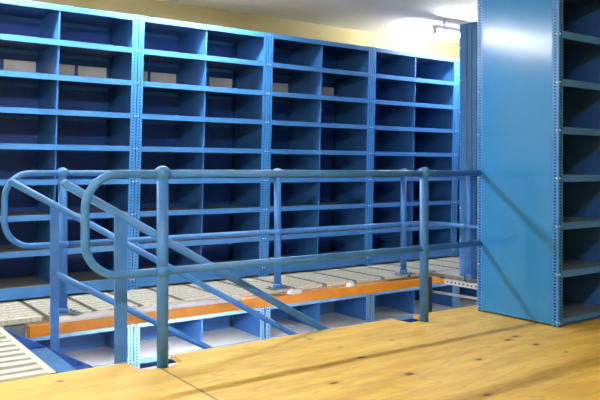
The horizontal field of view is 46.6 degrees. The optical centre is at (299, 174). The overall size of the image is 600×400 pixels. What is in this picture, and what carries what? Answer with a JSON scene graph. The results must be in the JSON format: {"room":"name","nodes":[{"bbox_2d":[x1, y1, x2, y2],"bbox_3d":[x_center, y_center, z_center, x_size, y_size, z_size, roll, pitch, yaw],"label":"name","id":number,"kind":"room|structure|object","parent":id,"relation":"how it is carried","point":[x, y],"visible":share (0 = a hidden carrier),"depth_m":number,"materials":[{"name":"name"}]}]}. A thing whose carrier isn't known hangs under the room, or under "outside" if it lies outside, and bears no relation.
{"room":"warehouse","nodes":[
{"label":"warehouse","id":0,"kind":"room"},
{"bbox_2d":[10,0,459,352],"bbox_3d":[-1.403,0.868,6.789,12.500,5.105,0.120,0,0,-35],"label":"wall","id":1,"kind":"structure","parent":0,"point":[148,8],"depth_m":7.37,"materials":[{"name":"beige paint"}]},
{"bbox_2d":[0,305,599,399],"bbox_3d":[1.990,1.002,1.957,12.500,0.022,6.110,0,0,-35],"label":"floor","id":2,"kind":"structure","parent":0,"point":[462,353],"depth_m":3.52,"materials":[{"name":"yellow wood"}]},
{"bbox_2d":[142,322,410,368],"bbox_3d":[0.326,1.099,4.327,12.460,0.188,0.160,0,0,-35],"label":"trim","id":3,"kind":"structure","parent":2,"relation":"attached to","point":[171,364],"depth_m":3.64,"materials":[{"name":"white metal"}]},
{"bbox_2d":[81,166,481,367],"bbox_3d":[0.115,0.478,4.145,2.842,1.053,0.088,0,0,-35],"label":"guard rail","id":4,"kind":"object","parent":2,"relation":"on","point":[162,174],"visible":0.98,"depth_m":3.70,"materials":[{"name":"blue metal"}]},
{"bbox_2d":[477,0,599,326],"bbox_3d":[1.994,-0.234,5.090,1.310,2.420,0.672,0,0,-35],"label":"shelving unit","id":5,"kind":"object","parent":2,"relation":"on","point":[538,61],"visible":1,"depth_m":4.76,"materials":[{"name":"metal"}]},
{"bbox_2d":[161,0,476,45],"bbox_3d":[1.188,-1.719,3.087,12.500,0.100,8.900,0,0,-35],"label":"ceiling","id":6,"kind":"structure","parent":0,"point":[414,19],"depth_m":7.25,"materials":[{"name":"white paint"}]},
{"bbox_2d":[432,19,459,36],"bbox_3d":[1.948,-1.606,7.854,1.220,0.165,0.064,0,0,-35],"label":"light","id":7,"kind":"object","parent":6,"relation":"attached to","point":[435,27],"visible":0.43,"depth_m":7.58,"materials":[{"name":"white"}]},
{"bbox_2d":[384,261,456,271],"bbox_3d":[1.125,0.984,7.614,0.325,0.034,1.275,0,0,-35],"label":"panel","id":8,"kind":"object","parent":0,"point":[434,268],"visible":0.36,"depth_m":7.34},
{"bbox_2d":[407,259,458,268],"bbox_3d":[1.407,0.983,7.812,0.325,0.034,1.275,0,0,-35],"label":"panel","id":9,"kind":"object","parent":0,"point":[431,261],"visible":0.39,"depth_m":7.59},
{"bbox_2d":[429,256,458,262],"bbox_3d":[1.690,0.983,8.011,0.325,0.034,1.275,0,0,-35],"label":"panel","id":10,"kind":"object","parent":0,"point":[445,258],"visible":0.27,"depth_m":8.00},
{"bbox_2d":[467,279,476,282],"bbox_3d":[2.470,0.987,6.894,1.900,0.034,0.440,0,0,-35],"label":"panel","id":11,"kind":"object","parent":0,"point":[468,280],"visible":0.09,"depth_m":6.47,"materials":[{"name":"grey metal"}]},
{"bbox_2d":[459,21,476,275],"bbox_3d":[2.255,-0.238,6.835,1.311,2.412,0.644,0,0,-35],"label":"bay","id":12,"kind":"object","parent":11,"relation":"on","point":[468,31],"visible":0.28,"depth_m":6.64,"materials":[{"name":"metal"}]},
{"bbox_3d":[1.972,0.982,8.209,0.325,0.034,1.275,0,0,-35],"label":"panel","id":13,"kind":"object","parent":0,"visible":0},
{"bbox_2d":[453,58,459,256],"bbox_3d":[2.181,-0.201,8.763,1.370,2.326,0.608,0,0,-35],"label":"bay","id":14,"kind":"object","parent":13,"relation":"on","point":[457,144],"visible":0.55,"depth_m":8.16,"materials":[{"name":"blue metal"}]},
{"bbox_3d":[1.188,3.486,3.109,12.740,0.100,9.140,0,0,-35],"label":"floor","id":15,"kind":"structure","parent":0,"visible":0},
{"bbox_2d":[4,324,24,336],"bbox_3d":[-1.932,2.227,4.720,0.130,2.405,0.040,0,0,-35],"label":"bracket","id":16,"kind":"object","parent":15,"relation":"on","point":[17,329],"visible":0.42,"depth_m":4.72,"materials":[{"name":"grey metal"}]},
{"bbox_2d":[4,329,92,372],"bbox_3d":[0.177,2.202,5.162,4.238,2.450,1.170,0,0,-35],"label":"staircase","id":17,"kind":"structure","parent":15,"relation":"on","point":[59,362],"depth_m":4.46,"materials":[{"name":"blue metal"}]},
{"bbox_2d":[0,326,55,382],"bbox_3d":[-2.025,1.002,3.751,1.000,0.042,1.400,0,0,-35],"label":"landing grating","id":18,"kind":"object","parent":17,"relation":"on","point":[17,362],"visible":0.91,"depth_m":3.65,"materials":[{"name":"white metal"}]},
{"bbox_2d":[7,178,297,351],"bbox_3d":[-0.415,1.438,5.457,3.538,2.839,0.045,0,0,-35],"label":"stair handrail","id":19,"kind":"object","parent":17,"relation":"attached to","point":[55,208],"visible":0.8,"depth_m":4.67,"materials":[{"name":"blue metal"}]},
{"bbox_2d":[61,180,328,363],"bbox_3d":[0.255,1.443,4.503,3.538,2.839,0.045,0,0,-35],"label":"stair handrail","id":20,"kind":"object","parent":17,"relation":"attached to","point":[121,219],"visible":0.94,"depth_m":3.65,"materials":[{"name":"blue metal"}]},
{"bbox_2d":[1,319,132,366],"bbox_3d":[-2.115,2.327,5.759,1.307,2.195,0.608,0,0,-35],"label":"bay","id":21,"kind":"object","parent":15,"relation":"on","point":[103,339],"visible":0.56,"depth_m":6.07,"materials":[{"name":"metal"}]},
{"bbox_2d":[133,307,263,368],"bbox_3d":[-1.045,2.324,6.510,1.307,2.195,0.608,0,0,-35],"label":"bay","id":22,"kind":"object","parent":15,"relation":"on","point":[241,326],"visible":0.4,"depth_m":6.58,"materials":[{"name":"blue metal"}]},
{"bbox_2d":[264,293,369,338],"bbox_3d":[0.035,2.321,7.268,1.307,2.195,0.608,0,0,-35],"label":"bay","id":23,"kind":"object","parent":15,"relation":"on","point":[354,309],"visible":0.18,"depth_m":7.38,"materials":[{"name":"blue metal"}]},
{"bbox_2d":[370,276,454,321],"bbox_3d":[1.115,2.317,8.026,1.307,2.195,0.608,0,0,-35],"label":"bay","id":24,"kind":"object","parent":15,"relation":"on","point":[400,304],"visible":0.12,"depth_m":8.01,"materials":[{"name":"blue metal"}]},
{"bbox_2d":[429,277,431,311],"bbox_3d":[1.256,2.215,6.872,0.060,2.410,0.070,0,0,-35],"label":"column","id":25,"kind":"structure","parent":15,"relation":"on","point":[430,278],"depth_m":6.84,"materials":[{"name":"metal"}]},
{"bbox_2d":[27,276,443,338],"bbox_3d":[-0.233,1.095,5.730,3.804,0.180,0.240,0,0,-35],"label":"beam","id":26,"kind":"structure","parent":25,"relation":"attached to","point":[38,330],"depth_m":5.58,"materials":[{"name":"orange metal"}]},
{"bbox_2d":[0,299,43,325],"bbox_3d":[-2.264,0.995,5.236,0.325,0.034,1.275,0,0,-35],"label":"panel","id":27,"kind":"object","parent":26,"relation":"on","point":[12,312],"visible":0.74,"depth_m":4.88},
{"bbox_2d":[17,296,93,320],"bbox_3d":[-1.982,0.994,5.434,0.325,0.034,1.275,0,0,-35],"label":"panel","id":28,"kind":"object","parent":26,"relation":"on","point":[41,305],"visible":0.41,"depth_m":5.20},
{"bbox_2d":[59,309,129,322],"bbox_3d":[-1.454,0.998,4.979,0.525,0.054,0.060,0,0,-35],"label":"strip","id":29,"kind":"object","parent":26,"relation":"on","point":[102,313],"visible":0.73,"depth_m":4.93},
{"bbox_2d":[67,291,138,310],"bbox_3d":[-1.699,0.993,5.632,0.325,0.034,1.275,0,0,-35],"label":"panel","id":30,"kind":"object","parent":26,"relation":"on","point":[85,299],"visible":0.44,"depth_m":5.36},
{"bbox_2d":[104,287,180,306],"bbox_3d":[-1.417,0.992,5.830,0.325,0.034,1.275,0,0,-35],"label":"panel","id":31,"kind":"object","parent":26,"relation":"on","point":[142,296],"visible":0.42,"depth_m":5.54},
{"bbox_2d":[0,0,138,300],"bbox_3d":[-2.100,-0.188,5.758,1.370,2.326,0.608,0,0,-35],"label":"bay","id":32,"kind":"object","parent":31,"relation":"on","point":[68,74],"visible":0.9,"depth_m":5.91,"materials":[{"name":"metal"}]},
{"bbox_2d":[144,283,218,300],"bbox_3d":[-1.134,0.991,6.029,0.325,0.034,1.275,0,0,-35],"label":"panel","id":33,"kind":"object","parent":26,"relation":"on","point":[179,291],"visible":0.51,"depth_m":5.75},
{"bbox_2d":[134,294,242,312],"bbox_3d":[-0.847,0.996,5.405,0.900,0.054,0.060,0,0,-35],"label":"strip","id":34,"kind":"object","parent":26,"relation":"on","point":[205,301],"visible":0.76,"depth_m":5.38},
{"bbox_2d":[180,280,255,296],"bbox_3d":[-0.852,0.990,6.227,0.325,0.034,1.275,0,0,-35],"label":"panel","id":35,"kind":"object","parent":26,"relation":"on","point":[230,290],"visible":0.45,"depth_m":5.97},
{"bbox_2d":[214,276,287,293],"bbox_3d":[-0.570,0.990,6.425,0.325,0.034,1.275,0,0,-35],"label":"panel","id":36,"kind":"object","parent":26,"relation":"on","point":[262,285],"visible":0.29,"depth_m":6.22,"materials":[{"name":"grey metal"}]},
{"bbox_2d":[1,167,476,314],"bbox_3d":[0.050,0.461,5.279,4.061,1.029,1.461,0,0,-35],"label":"guard rail","id":37,"kind":"object","parent":36,"relation":"on","point":[62,173],"visible":0.68,"depth_m":5.66,"materials":[{"name":"blue metal"}]},
{"bbox_2d":[246,274,323,289],"bbox_3d":[-0.287,0.989,6.623,0.325,0.034,1.275,0,0,-35],"label":"panel","id":38,"kind":"object","parent":26,"relation":"on","point":[295,283],"visible":0.41,"depth_m":6.29,"materials":[{"name":"white metal"}]},
{"bbox_2d":[131,15,268,289],"bbox_3d":[-1.029,-0.191,6.510,1.370,2.326,0.608,0,0,-35],"label":"bay","id":39,"kind":"object","parent":38,"relation":"on","point":[201,98],"visible":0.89,"depth_m":6.63,"materials":[{"name":"blue metal"}]},
{"bbox_2d":[263,33,372,275],"bbox_3d":[0.041,-0.195,7.261,1.370,2.326,0.608,0,0,-35],"label":"bay","id":40,"kind":"object","parent":38,"relation":"on","point":[319,92],"visible":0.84,"depth_m":7.39,"materials":[{"name":"blue metal"}]},
{"bbox_2d":[287,288,301,294],"bbox_3d":[-0.045,0.994,5.969,0.120,0.054,0.059,0,0,-35],"label":"strip","id":41,"kind":"object","parent":26,"relation":"on","point":[290,291],"visible":1,"depth_m":5.95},
{"bbox_2d":[281,271,353,287],"bbox_3d":[-0.005,0.988,6.821,0.325,0.034,1.275,0,0,-35],"label":"panel","id":42,"kind":"object","parent":26,"relation":"on","point":[328,281],"visible":0.56,"depth_m":6.52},
{"bbox_2d":[302,285,345,291],"bbox_3d":[0.206,1.043,6.404,0.493,0.017,0.064,0,0,-35],"label":"strip","id":43,"kind":"object","parent":26,"relation":"attached to","point":[337,286],"depth_m":6.37,"materials":[{"name":"white"}]},
{"bbox_2d":[304,268,381,283],"bbox_3d":[0.278,0.987,7.020,0.325,0.034,1.275,0,0,-35],"label":"panel","id":44,"kind":"object","parent":26,"relation":"on","point":[358,278],"visible":0.54,"depth_m":6.71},
{"bbox_2d":[346,281,354,286],"bbox_3d":[0.462,0.992,6.326,0.060,0.054,0.057,0,0,-35],"label":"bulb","id":45,"kind":"object","parent":26,"relation":"on","point":[350,283],"visible":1,"depth_m":6.31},
{"bbox_2d":[355,280,386,285],"bbox_3d":[0.668,1.041,6.728,0.393,0.017,0.064,0,0,-35],"label":"strip","id":46,"kind":"object","parent":26,"relation":"attached to","point":[382,280],"depth_m":6.70,"materials":[{"name":"white"}]},
{"bbox_2d":[334,265,408,280],"bbox_3d":[0.560,0.986,7.218,0.325,0.034,1.275,0,0,-35],"label":"panel","id":47,"kind":"object","parent":26,"relation":"on","point":[385,274],"visible":0.57,"depth_m":6.96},
{"bbox_2d":[359,263,433,276],"bbox_3d":[0.842,0.985,7.416,0.325,0.034,1.275,0,0,-35],"label":"panel","id":48,"kind":"object","parent":26,"relation":"on","point":[395,268],"visible":0.43,"depth_m":7.19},
{"bbox_2d":[368,47,456,265],"bbox_3d":[1.111,-0.198,8.012,1.370,2.326,0.608,0,0,-35],"label":"bay","id":49,"kind":"object","parent":48,"relation":"on","point":[413,97],"visible":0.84,"depth_m":8.12,"materials":[{"name":"blue metal"}]},
{"bbox_2d":[430,269,476,280],"bbox_3d":[2.195,0.986,7.287,1.900,0.034,0.440,0,0,-35],"label":"panel","id":50,"kind":"object","parent":26,"relation":"on","point":[453,274],"visible":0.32,"depth_m":6.80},
{"bbox_2d":[431,276,476,288],"bbox_3d":[1.692,1.033,6.342,0.048,0.049,1.370,0,0,-35],"label":"edge angle","id":51,"kind":"object","parent":26,"relation":"attached to","point":[465,284],"visible":0.36,"depth_m":6.57,"materials":[{"name":"white metal"}]},
{"bbox_2d":[432,290,476,299],"bbox_3d":[1.682,1.144,6.347,0.026,0.059,1.411,0,0,-35],"label":"bar","id":52,"kind":"object","parent":25,"relation":"attached to","point":[433,291],"visible":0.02,"depth_m":6.63,"materials":[{"name":"metal"}]},
{"bbox_2d":[455,281,476,307],"bbox_3d":[2.195,2.314,8.784,1.307,2.195,0.608,0,0,-35],"label":"bay","id":53,"kind":"object","parent":15,"relation":"on","point":[459,302],"visible":0.02,"depth_m":8.61,"materials":[{"name":"blue metal"}]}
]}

